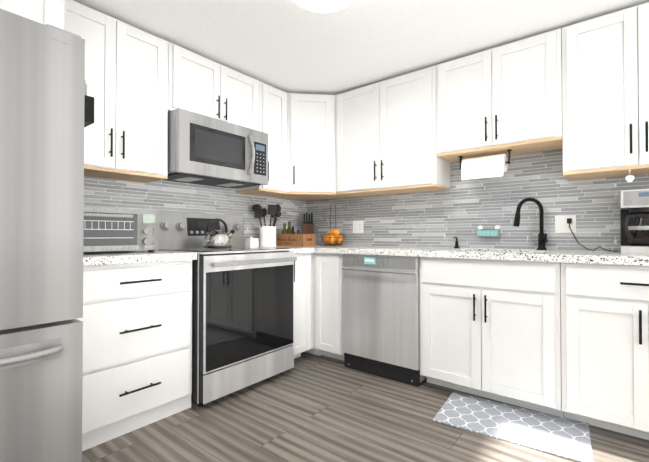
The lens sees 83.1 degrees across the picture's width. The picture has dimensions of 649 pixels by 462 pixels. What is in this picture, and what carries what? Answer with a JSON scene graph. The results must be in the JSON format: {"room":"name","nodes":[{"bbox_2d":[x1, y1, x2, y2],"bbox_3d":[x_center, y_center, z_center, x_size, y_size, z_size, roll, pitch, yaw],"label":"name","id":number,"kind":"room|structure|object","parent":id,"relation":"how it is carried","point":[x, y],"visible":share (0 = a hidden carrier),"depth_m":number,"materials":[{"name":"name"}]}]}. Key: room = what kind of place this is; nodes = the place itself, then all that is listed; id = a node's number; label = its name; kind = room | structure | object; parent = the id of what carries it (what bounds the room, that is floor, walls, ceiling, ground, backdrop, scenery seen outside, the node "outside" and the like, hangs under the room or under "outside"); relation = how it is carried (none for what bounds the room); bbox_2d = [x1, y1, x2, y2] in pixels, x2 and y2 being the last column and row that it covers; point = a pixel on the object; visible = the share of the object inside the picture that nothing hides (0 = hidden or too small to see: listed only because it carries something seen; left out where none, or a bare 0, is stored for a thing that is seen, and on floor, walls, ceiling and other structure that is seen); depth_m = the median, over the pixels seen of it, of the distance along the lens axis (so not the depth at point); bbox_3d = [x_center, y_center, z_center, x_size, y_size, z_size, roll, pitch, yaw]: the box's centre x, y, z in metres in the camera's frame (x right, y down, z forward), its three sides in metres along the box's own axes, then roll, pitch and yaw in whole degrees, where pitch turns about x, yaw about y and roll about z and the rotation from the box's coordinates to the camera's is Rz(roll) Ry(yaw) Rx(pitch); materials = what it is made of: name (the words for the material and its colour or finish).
{"room":"kitchen","nodes":[
{"label":"kitchen","id":0,"kind":"room"},
{"bbox_2d":[84,176,306,237],"bbox_3d":[-1.977,-0.109,1.726,0.126,2.290,5.600,-1,-1,38],"label":"wall","id":1,"kind":"structure","parent":0,"point":[167,196],"depth_m":2.82,"materials":[{"name":"tile"}]},
{"bbox_2d":[0,0,64,29],"bbox_3d":[-1.690,-1.016,1.472,0.644,0.438,0.942,-1,-1,38],"label":"upper cabinet","id":2,"kind":"object","parent":1,"relation":"attached to","point":[49,12],"visible":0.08,"depth_m":1.59,"materials":[{"name":"white paint"}]},
{"bbox_2d":[64,0,167,182],"bbox_3d":[-1.305,-0.782,2.186,0.354,0.890,0.643,-1,-1,38],"label":"upper cabinet","id":3,"kind":"object","parent":1,"relation":"attached to","point":[126,131],"visible":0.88,"depth_m":2.13,"materials":[{"name":"white wood"}]},
{"bbox_2d":[168,42,258,130],"bbox_3d":[-0.864,-0.999,2.743,0.354,0.443,0.767,-1,-1,38],"label":"upper cabinet","id":4,"kind":"object","parent":1,"relation":"attached to","point":[199,84],"visible":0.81,"depth_m":2.60,"materials":[{"name":"white paint"}]},
{"bbox_2d":[164,108,267,188],"bbox_3d":[-0.813,-0.564,2.697,0.482,0.407,0.754,-1,-1,38],"label":"over-the-range microwave","id":5,"kind":"object","parent":4,"relation":"attached to","point":[206,150],"visible":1,"depth_m":2.52,"materials":[{"name":"silver metal"}]},
{"bbox_2d":[236,81,286,195],"bbox_3d":[-0.525,-0.771,3.166,0.354,0.890,0.316,-1,-1,38],"label":"upper cabinet","id":6,"kind":"object","parent":1,"relation":"attached to","point":[273,113],"visible":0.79,"depth_m":3.09,"materials":[{"name":"white wood"}]},
{"bbox_2d":[267,93,350,200],"bbox_3d":[-0.140,-0.767,3.451,0.604,0.890,0.604,-1,-1,38],"label":"upper cabinet","id":7,"kind":"object","parent":1,"relation":"attached to","point":[311,147],"visible":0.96,"depth_m":3.23,"materials":[{"name":"white wood"}]},
{"bbox_2d":[74,0,648,94],"bbox_3d":[-0.133,-1.320,0.272,4.840,0.100,5.840,-1,-1,38],"label":"ceiling","id":8,"kind":"structure","parent":0,"point":[289,46],"depth_m":2.28,"materials":[{"name":"white paint"}]},
{"bbox_2d":[294,0,353,12],"bbox_3d":[-0.004,-1.202,1.829,0.400,0.098,0.400,-1,-1,38],"label":"ceiling light","id":9,"kind":"object","parent":8,"relation":"attached to","point":[323,6],"visible":1,"depth_m":1.89,"materials":[{"name":"white plastic"}]},
{"bbox_2d":[82,352,648,461],"bbox_3d":[-0.133,1.070,0.245,4.840,0.100,5.840,-1,-1,38],"label":"floor","id":10,"kind":"structure","parent":0,"point":[309,407],"depth_m":1.90,"materials":[{"name":"brown wood"}]},
{"bbox_2d":[0,8,84,461],"bbox_3d":[-1.538,0.136,1.327,0.946,1.792,0.897,-1,-1,38],"label":"refrigerator","id":11,"kind":"object","parent":10,"relation":"on","point":[42,84],"visible":1,"depth_m":1.31,"materials":[{"name":"silver metal"}]},
{"bbox_2d":[84,80,93,126],"bbox_3d":[-0.994,-0.531,1.509,0.100,0.179,0.050,-1,-1,38],"label":"pen holder","id":12,"kind":"object","parent":11,"relation":"attached to","point":[89,111],"visible":0.56,"depth_m":1.49,"materials":[{"name":"black metal"}]},
{"bbox_2d":[77,260,191,450],"bbox_3d":[-1.190,0.604,2.082,0.644,0.872,0.638,-1,-1,38],"label":"drawers","id":13,"kind":"object","parent":10,"relation":"on","point":[136,319],"visible":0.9,"depth_m":1.89,"materials":[{"name":"white paint"}]},
{"bbox_2d":[83,250,196,265],"bbox_3d":[-1.195,0.146,2.090,0.638,0.042,0.645,-1,-1,38],"label":"countertop","id":14,"kind":"structure","parent":13,"relation":"on","point":[146,256],"depth_m":1.93,"materials":[{"name":"stone"}]},
{"bbox_2d":[83,206,158,251],"bbox_3d":[-1.263,-0.001,2.095,0.423,0.251,0.470,-1,-1,38],"label":"toaster oven","id":15,"kind":"object","parent":14,"relation":"on","point":[115,229],"visible":0.73,"depth_m":2.00,"materials":[{"name":"silver metal"}]},
{"bbox_2d":[158,211,296,406],"bbox_3d":[-0.701,0.456,2.596,0.732,1.180,0.757,-1,-1,38],"label":"range","id":16,"kind":"object","parent":10,"relation":"on","point":[242,316],"visible":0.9,"depth_m":2.36,"materials":[{"name":"silver metal"}]},
{"bbox_2d":[203,218,234,247],"bbox_3d":[-0.752,0.016,2.643,0.204,0.213,0.248,-1,-1,38],"label":"kettle","id":17,"kind":"object","parent":16,"relation":"on","point":[217,238],"visible":1,"depth_m":2.56,"materials":[{"name":"metal"}]},
{"bbox_2d":[293,253,310,358],"bbox_3d":[-0.415,0.615,3.057,0.644,0.872,0.306,-1,-1,38],"label":"base cabinet","id":18,"kind":"object","parent":10,"relation":"on","point":[302,303],"visible":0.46,"depth_m":2.91,"materials":[{"name":"white paint"}]},
{"bbox_2d":[258,246,314,253],"bbox_3d":[-0.424,0.157,3.041,0.660,0.042,0.267,-1,-1,38],"label":"countertop","id":19,"kind":"structure","parent":18,"relation":"on","point":[297,249],"depth_m":2.94,"materials":[{"name":"stone"}]},
{"bbox_2d":[245,237,258,246],"bbox_3d":[-0.630,0.092,3.156,0.094,0.088,0.094,-1,-1,38],"label":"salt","id":20,"kind":"object","parent":19,"relation":"on","point":[251,242],"visible":0.81,"depth_m":3.12,"materials":[{"name":"white ceramic"}]},
{"bbox_2d":[276,221,315,246],"bbox_3d":[-0.272,0.023,3.415,0.351,0.232,0.171,-1,-1,38],"label":"crate","id":21,"kind":"object","parent":19,"relation":"on","point":[288,236],"visible":0.98,"depth_m":3.35,"materials":[{"name":"brown wood"}]},
{"bbox_2d":[304,253,343,360],"bbox_3d":[-0.028,0.618,3.342,0.894,0.872,0.610,-1,-1,38],"label":"base cabinet","id":22,"kind":"object","parent":10,"relation":"on","point":[326,304],"visible":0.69,"depth_m":2.93,"materials":[{"name":"white paint"}]},
{"bbox_2d":[315,245,648,265],"bbox_3d":[1.057,0.250,2.467,3.692,0.242,0.640,-1,-1,38],"label":"countertop","id":23,"kind":"structure","parent":22,"relation":"on","point":[563,256],"depth_m":2.19,"materials":[{"name":"stone"}]},
{"bbox_2d":[252,204,281,246],"bbox_3d":[-0.502,-0.053,3.224,0.235,0.381,0.266,-1,-1,38],"label":"utensil crock","id":24,"kind":"object","parent":23,"relation":"on","point":[267,236],"visible":0.98,"depth_m":3.17,"materials":[{"name":"white ceramic"}]},
{"bbox_2d":[302,213,313,233],"bbox_3d":[-0.168,-0.020,3.695,0.110,0.325,0.160,0,-1,-6],"label":"knife block","id":25,"kind":"object","parent":23,"relation":"on","point":[307,226],"visible":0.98,"depth_m":3.65,"materials":[{"name":"brown wood"}]},
{"bbox_2d":[320,203,345,245],"bbox_3d":[0.080,-0.062,3.449,0.246,0.403,0.246,-1,-1,38],"label":"fruit basket","id":26,"kind":"object","parent":23,"relation":"on","point":[332,237],"visible":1,"depth_m":3.41,"materials":[{"name":"orange food"}]},
{"bbox_2d":[453,237,459,247],"bbox_3d":[1.010,0.087,2.817,0.044,0.091,0.083,-1,-1,38],"label":"soap pump","id":27,"kind":"object","parent":23,"relation":"on","point":[456,244],"visible":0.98,"depth_m":2.82,"materials":[{"name":"black metal"}]},
{"bbox_2d":[513,198,547,249],"bbox_3d":[1.396,-0.049,2.476,0.196,0.356,0.154,-1,-1,38],"label":"faucet","id":28,"kind":"object","parent":23,"relation":"on","point":[542,238],"visible":1,"depth_m":2.47,"materials":[{"name":"black metal"}]},
{"bbox_2d":[620,189,648,253],"bbox_3d":[1.787,-0.049,2.040,0.215,0.345,0.281,-1,-1,38],"label":"coffee maker","id":29,"kind":"object","parent":23,"relation":"on","point":[634,219],"visible":1,"depth_m":1.98,"materials":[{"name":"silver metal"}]},
{"bbox_2d":[342,254,426,386],"bbox_3d":[0.548,0.614,2.844,0.618,0.869,0.654,-1,-1,38],"label":"dishwasher","id":30,"kind":"object","parent":10,"relation":"on","point":[380,315],"visible":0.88,"depth_m":2.60,"materials":[{"name":"silver metal"}]},
{"bbox_2d":[419,257,563,416],"bbox_3d":[1.114,0.608,2.412,0.797,0.872,0.644,-1,-1,38],"label":"base cabinet","id":31,"kind":"object","parent":10,"relation":"on","point":[490,329],"visible":0.94,"depth_m":2.15,"materials":[{"name":"white paint"}]},
{"bbox_2d":[433,392,592,461],"bbox_3d":[1.003,1.034,1.983,0.710,0.010,0.420,0,-1,34],"label":"kitchen mat","id":32,"kind":"object","parent":10,"relation":"on","point":[567,438],"visible":0.98,"depth_m":1.94,"materials":[{"name":"grey fabric"}]},
{"bbox_2d":[561,263,648,439],"bbox_3d":[1.703,0.603,1.944,0.702,0.872,0.644,-1,-1,38],"label":"base cabinet","id":33,"kind":"object","parent":10,"relation":"on","point":[605,343],"visible":0.94,"depth_m":1.83,"materials":[{"name":"white paint"}]},
{"bbox_2d":[307,149,648,251],"bbox_3d":[1.646,-0.100,2.494,4.840,2.290,0.126,-1,-1,38],"label":"wall","id":34,"kind":"structure","parent":0,"point":[461,210],"depth_m":2.71,"materials":[{"name":"tile"}]},
{"bbox_2d":[353,220,362,232],"bbox_3d":[0.317,-0.039,3.465,0.116,0.118,0.008,-1,-1,38],"label":"electrical outlet","id":35,"kind":"object","parent":34,"relation":"attached to","point":[357,226],"visible":1,"depth_m":3.46,"materials":[{"name":"white plastic"}]},
{"bbox_2d":[336,65,449,196],"bbox_3d":[0.535,-0.772,3.073,0.917,0.890,0.354,-1,-1,38],"label":"upper cabinet","id":36,"kind":"object","parent":34,"relation":"attached to","point":[385,137],"visible":0.98,"depth_m":2.92,"materials":[{"name":"white wood"}]},
{"bbox_2d":[475,225,500,236],"bbox_3d":[1.210,0.001,2.715,0.164,0.087,0.067,-1,-1,38],"label":"sponge caddy","id":37,"kind":"object","parent":34,"relation":"attached to","point":[481,232],"visible":1,"depth_m":2.70,"materials":[{"name":"teal plastic"}]},
{"bbox_2d":[436,28,562,161],"bbox_3d":[1.201,-0.886,2.545,0.777,0.673,0.354,-1,-1,38],"label":"upper cabinet","id":38,"kind":"object","parent":34,"relation":"attached to","point":[502,99],"visible":0.94,"depth_m":2.40,"materials":[{"name":"white wood"}]},
{"bbox_2d":[458,149,511,179],"bbox_3d":[1.125,-0.456,2.583,0.348,0.184,0.126,-1,-1,38],"label":"paper towel holder","id":39,"kind":"object","parent":38,"relation":"attached to","point":[485,167],"visible":1,"depth_m":2.53,"materials":[{"name":"white paper"}]},
{"bbox_2d":[555,215,618,251],"bbox_3d":[1.651,0.009,2.323,0.335,0.231,0.133,-1,-1,38],"label":"electrical outlet","id":40,"kind":"object","parent":34,"relation":"attached to","point":[565,223],"visible":1,"depth_m":2.43,"materials":[{"name":"white plastic"}]},
{"bbox_2d":[562,2,648,180],"bbox_3d":[1.778,-0.783,2.085,0.692,0.890,0.354,-1,-1,38],"label":"upper cabinet","id":41,"kind":"object","parent":34,"relation":"attached to","point":[605,91],"visible":1,"depth_m":2.06,"materials":[{"name":"white wood"}]},
{"bbox_2d":[625,169,633,182],"bbox_3d":[1.678,-0.302,2.014,0.040,0.070,0.039,-1,-1,38],"label":"dish brush","id":42,"kind":"object","parent":41,"relation":"hanging from","point":[629,178],"visible":1,"depth_m":2.00,"materials":[{"name":"white plastic"}]}
]}

